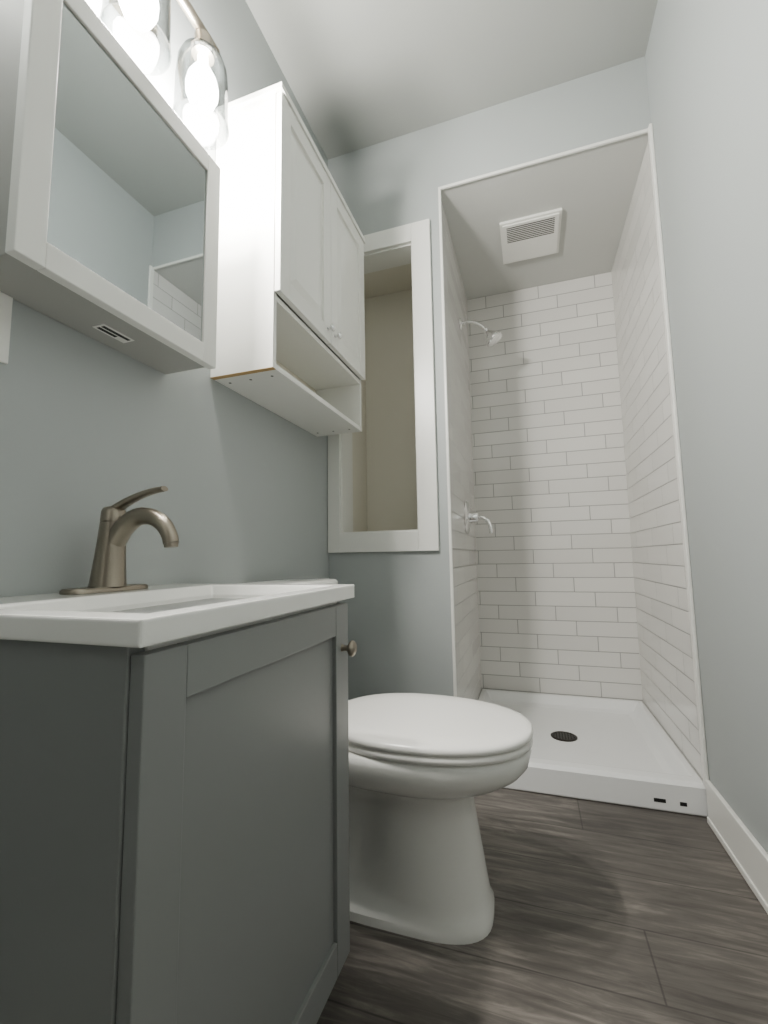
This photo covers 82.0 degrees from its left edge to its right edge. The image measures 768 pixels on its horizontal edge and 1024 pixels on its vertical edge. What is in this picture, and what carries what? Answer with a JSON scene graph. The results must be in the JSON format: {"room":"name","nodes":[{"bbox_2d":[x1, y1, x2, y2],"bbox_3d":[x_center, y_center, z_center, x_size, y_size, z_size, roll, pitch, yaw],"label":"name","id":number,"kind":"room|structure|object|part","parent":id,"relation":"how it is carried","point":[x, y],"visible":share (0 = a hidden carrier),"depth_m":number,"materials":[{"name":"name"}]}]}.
{"room":"bathroom","nodes":[
{"label":"bathroom","id":0,"kind":"room"},
{"bbox_2d":[0,0,328,596],"bbox_3d":[-0.635,-0.417,0.972,0.100,2.747,3.056,-3,-6,18],"label":"wall","id":1,"kind":"structure","parent":0,"point":[90,428],"depth_m":1.07,"materials":[{"name":"grey paint"}]},
{"bbox_2d":[0,292,12,363],"bbox_3d":[-0.654,-0.321,0.722,0.009,0.131,0.080,-3,-6,18],"label":"switch plate","id":2,"kind":"object","parent":1,"relation":"attached to","point":[6,302],"visible":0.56,"depth_m":0.75,"materials":[{"name":"white plastic"}]},
{"bbox_2d":[0,0,220,373],"bbox_3d":[-0.540,-0.616,0.894,0.144,0.520,0.434,-3,-6,18],"label":"medicine cabinet","id":3,"kind":"object","parent":1,"relation":"attached to","point":[110,170],"visible":1,"depth_m":0.80,"materials":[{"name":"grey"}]},
{"bbox_2d":[99,0,228,149],"bbox_3d":[-0.533,-1.107,0.922,0.188,0.310,0.499,-3,-6,18],"label":"sconce","id":4,"kind":"object","parent":1,"relation":"attached to","point":[200,83],"visible":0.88,"depth_m":1.03,"materials":[{"name":"white glass"}]},
{"bbox_2d":[210,81,364,436],"bbox_3d":[-0.275,-0.770,1.558,0.247,0.839,0.667,-3,-6,18],"label":"upper cabinet","id":5,"kind":"object","parent":1,"relation":"attached to","point":[290,342],"visible":0.98,"depth_m":1.31,"materials":[{"name":"white wood"}]},
{"bbox_3d":[-0.244,-0.886,1.385,0.018,0.601,0.324,-3,-6,18],"label":"door","id":6,"kind":"part","parent":5,"relation":"part of","materials":[{"name":"white wood"}]},
{"bbox_3d":[-0.168,-0.614,1.506,0.026,0.025,0.081,-3,-6,18],"label":"knob","id":7,"kind":"part","parent":5,"relation":"part of","materials":[{"name":"silver metal"}]},
{"bbox_3d":[-0.141,-0.856,1.694,0.018,0.601,0.324,-3,-6,18],"label":"door","id":8,"kind":"part","parent":5,"relation":"part of","materials":[{"name":"white wood"}]},
{"bbox_2d":[352,299,366,531],"bbox_3d":[-0.134,-0.512,2.188,0.020,1.300,0.200,-3,-6,18],"label":"wall","id":9,"kind":"structure","parent":0,"point":[359,482],"depth_m":2.17,"materials":[{"name":"beige paint"}]},
{"bbox_2d":[364,264,411,298],"bbox_3d":[0.029,-1.157,2.196,0.345,0.020,0.200,-3,-6,18],"label":"soffit","id":10,"kind":"structure","parent":0,"point":[388,281],"depth_m":2.20,"materials":[{"name":"beige paint"}]},
{"bbox_2d":[365,289,417,530],"bbox_3d":[0.058,-0.510,2.240,0.430,1.360,0.020,-3,-6,18],"label":"wall","id":11,"kind":"structure","parent":0,"point":[391,445],"depth_m":2.24,"materials":[{"name":"beige paint"}]},
{"bbox_2d":[415,124,481,699],"bbox_3d":[0.364,-0.297,2.290,0.100,2.747,0.988,-3,-6,18],"label":"wall","id":12,"kind":"structure","parent":0,"point":[467,634],"depth_m":1.94,"materials":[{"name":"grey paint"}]},
{"bbox_2d":[464,501,492,533],"bbox_3d":[0.482,0.025,2.232,0.129,0.172,0.172,-3,-6,18],"label":"shower valve","id":13,"kind":"object","parent":12,"relation":"attached to","point":[471,517],"visible":1,"depth_m":2.21,"materials":[{"name":"silver metal"}]},
{"bbox_2d":[459,318,501,346],"bbox_3d":[0.508,-0.951,2.322,0.213,0.179,0.092,-3,-6,18],"label":"shower head","id":14,"kind":"object","parent":12,"relation":"attached to","point":[492,337],"visible":1,"depth_m":2.30},
{"bbox_2d":[246,0,657,159],"bbox_3d":[-0.188,-1.909,0.253,1.540,0.060,3.706,-3,-6,18],"label":"ceiling","id":15,"kind":"structure","parent":0,"point":[360,74],"depth_m":1.67,"materials":[{"name":"grey paint"}]},
{"bbox_2d":[328,56,650,699],"bbox_3d":[0.407,-0.346,1.821,1.340,2.747,0.120,-3,-6,18],"label":"wall","id":16,"kind":"structure","parent":0,"point":[603,105],"depth_m":1.83,"materials":[{"name":"grey paint"}]},
{"bbox_2d":[328,219,438,552],"bbox_3d":[-0.002,-0.537,1.967,0.484,1.424,0.138,-3,-6,18],"label":"window frame","id":17,"kind":"structure","parent":16,"relation":"attached to","point":[410,243],"depth_m":1.87,"materials":[{"name":"white wood"}]},
{"bbox_2d":[438,123,708,787],"bbox_3d":[0.637,-0.264,1.665,0.814,2.344,0.030,-3,-6,18],"label":"trim","id":18,"kind":"structure","parent":16,"relation":"attached to","point":[694,645],"depth_m":1.60,"materials":[{"name":"white"}]},
{"bbox_2d":[317,788,767,1023],"bbox_3d":[-0.003,0.923,0.384,1.540,0.060,4.594,-3,-6,18],"label":"floor","id":19,"kind":"structure","parent":0,"point":[607,913],"depth_m":0.98,"materials":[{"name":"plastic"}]},
{"bbox_2d":[0,486,356,1023],"bbox_3d":[-0.360,0.437,0.716,0.498,0.987,0.538,-3,-6,18],"label":"bathroom vanity","id":20,"kind":"object","parent":19,"relation":"on","point":[174,803],"visible":1,"depth_m":0.49,"materials":[{"name":"grey wood"}]},
{"bbox_2d":[59,486,179,594],"bbox_3d":[-0.463,0.051,0.824,0.192,0.192,0.164,-3,-6,18],"label":"faucet","id":21,"kind":"object","parent":20,"relation":"on","point":[116,525],"depth_m":0.82,"materials":[{"name":"silver metal"}]},
{"bbox_3d":[-0.159,0.492,0.643,0.018,0.657,0.508,-3,-6,18],"label":"door","id":22,"kind":"part","parent":20,"relation":"part of","materials":[{"name":"grey wood"}]},
{"bbox_3d":[-0.069,0.269,0.873,0.029,0.031,0.031,-3,-6,18],"label":"knob","id":23,"kind":"part","parent":20,"relation":"part of","materials":[{"name":"silver metal"}]},
{"bbox_2d":[233,578,532,944],"bbox_3d":[-0.028,0.582,1.181,0.814,0.783,0.470,-3,-6,18],"label":"toilet","id":24,"kind":"object","parent":19,"relation":"on","point":[424,769],"visible":0.58,"depth_m":1.02,"materials":[{"name":"white ceramic"}]},
{"bbox_3d":[-0.316,0.227,1.312,0.220,0.040,0.470,-3,-6,18],"label":"tank lid","id":25,"kind":"part","parent":24,"relation":"part of","materials":[{"name":"white ceramic"}]},
{"bbox_3d":[0.109,0.534,1.140,0.522,0.023,0.382,-3,-6,18],"label":"lid","id":26,"kind":"part","parent":24,"relation":"part of","materials":[{"name":"white plastic"}]},
{"bbox_3d":[0.115,0.556,1.135,0.506,0.017,0.380,-3,-6,18],"label":"seat","id":27,"kind":"part","parent":24,"relation":"part of","materials":[{"name":"white plastic"}]},
{"bbox_2d":[478,689,707,816],"bbox_3d":[0.801,0.993,1.966,0.807,0.100,0.883,-3,-6,18],"label":"shower pan","id":28,"kind":"object","parent":19,"relation":"on","point":[619,751],"visible":0.85,"depth_m":1.76,"materials":[{"name":"white plastic"}]},
{"bbox_2d":[443,152,644,299],"bbox_3d":[0.778,-1.409,2.260,0.810,0.060,0.788,-3,-6,18],"label":"shower ceiling","id":29,"kind":"structure","parent":0,"point":[593,202],"depth_m":2.14,"materials":[{"name":"grey paint"}]},
{"bbox_2d":[499,208,561,264],"bbox_3d":[0.736,-1.372,2.221,0.280,0.019,0.305,-3,-6,18],"label":"fan grille","id":30,"kind":"object","parent":29,"relation":"attached to","point":[531,236],"visible":1,"depth_m":2.19,"materials":[{"name":"white plastic"}]},
{"bbox_2d":[467,272,642,701],"bbox_3d":[0.936,-0.277,2.567,0.810,2.747,0.100,-3,-6,18],"label":"wall","id":31,"kind":"structure","parent":0,"point":[556,601],"depth_m":2.50,"materials":[{"name":"white tile"}]},
{"bbox_2d":[611,0,767,853],"bbox_3d":[0.816,-0.460,0.775,0.100,2.747,3.594,-3,-6,18],"label":"wall","id":32,"kind":"structure","parent":0,"point":[707,69],"depth_m":1.29,"materials":[{"name":"grey paint"}]},
{"bbox_2d":[705,780,767,913],"bbox_3d":[0.636,0.802,0.228,0.018,0.130,2.481,-3,-6,18],"label":"baseboard","id":33,"kind":"structure","parent":32,"relation":"attached to","point":[745,850],"depth_m":1.18,"materials":[{"name":"white wood"}]}
]}

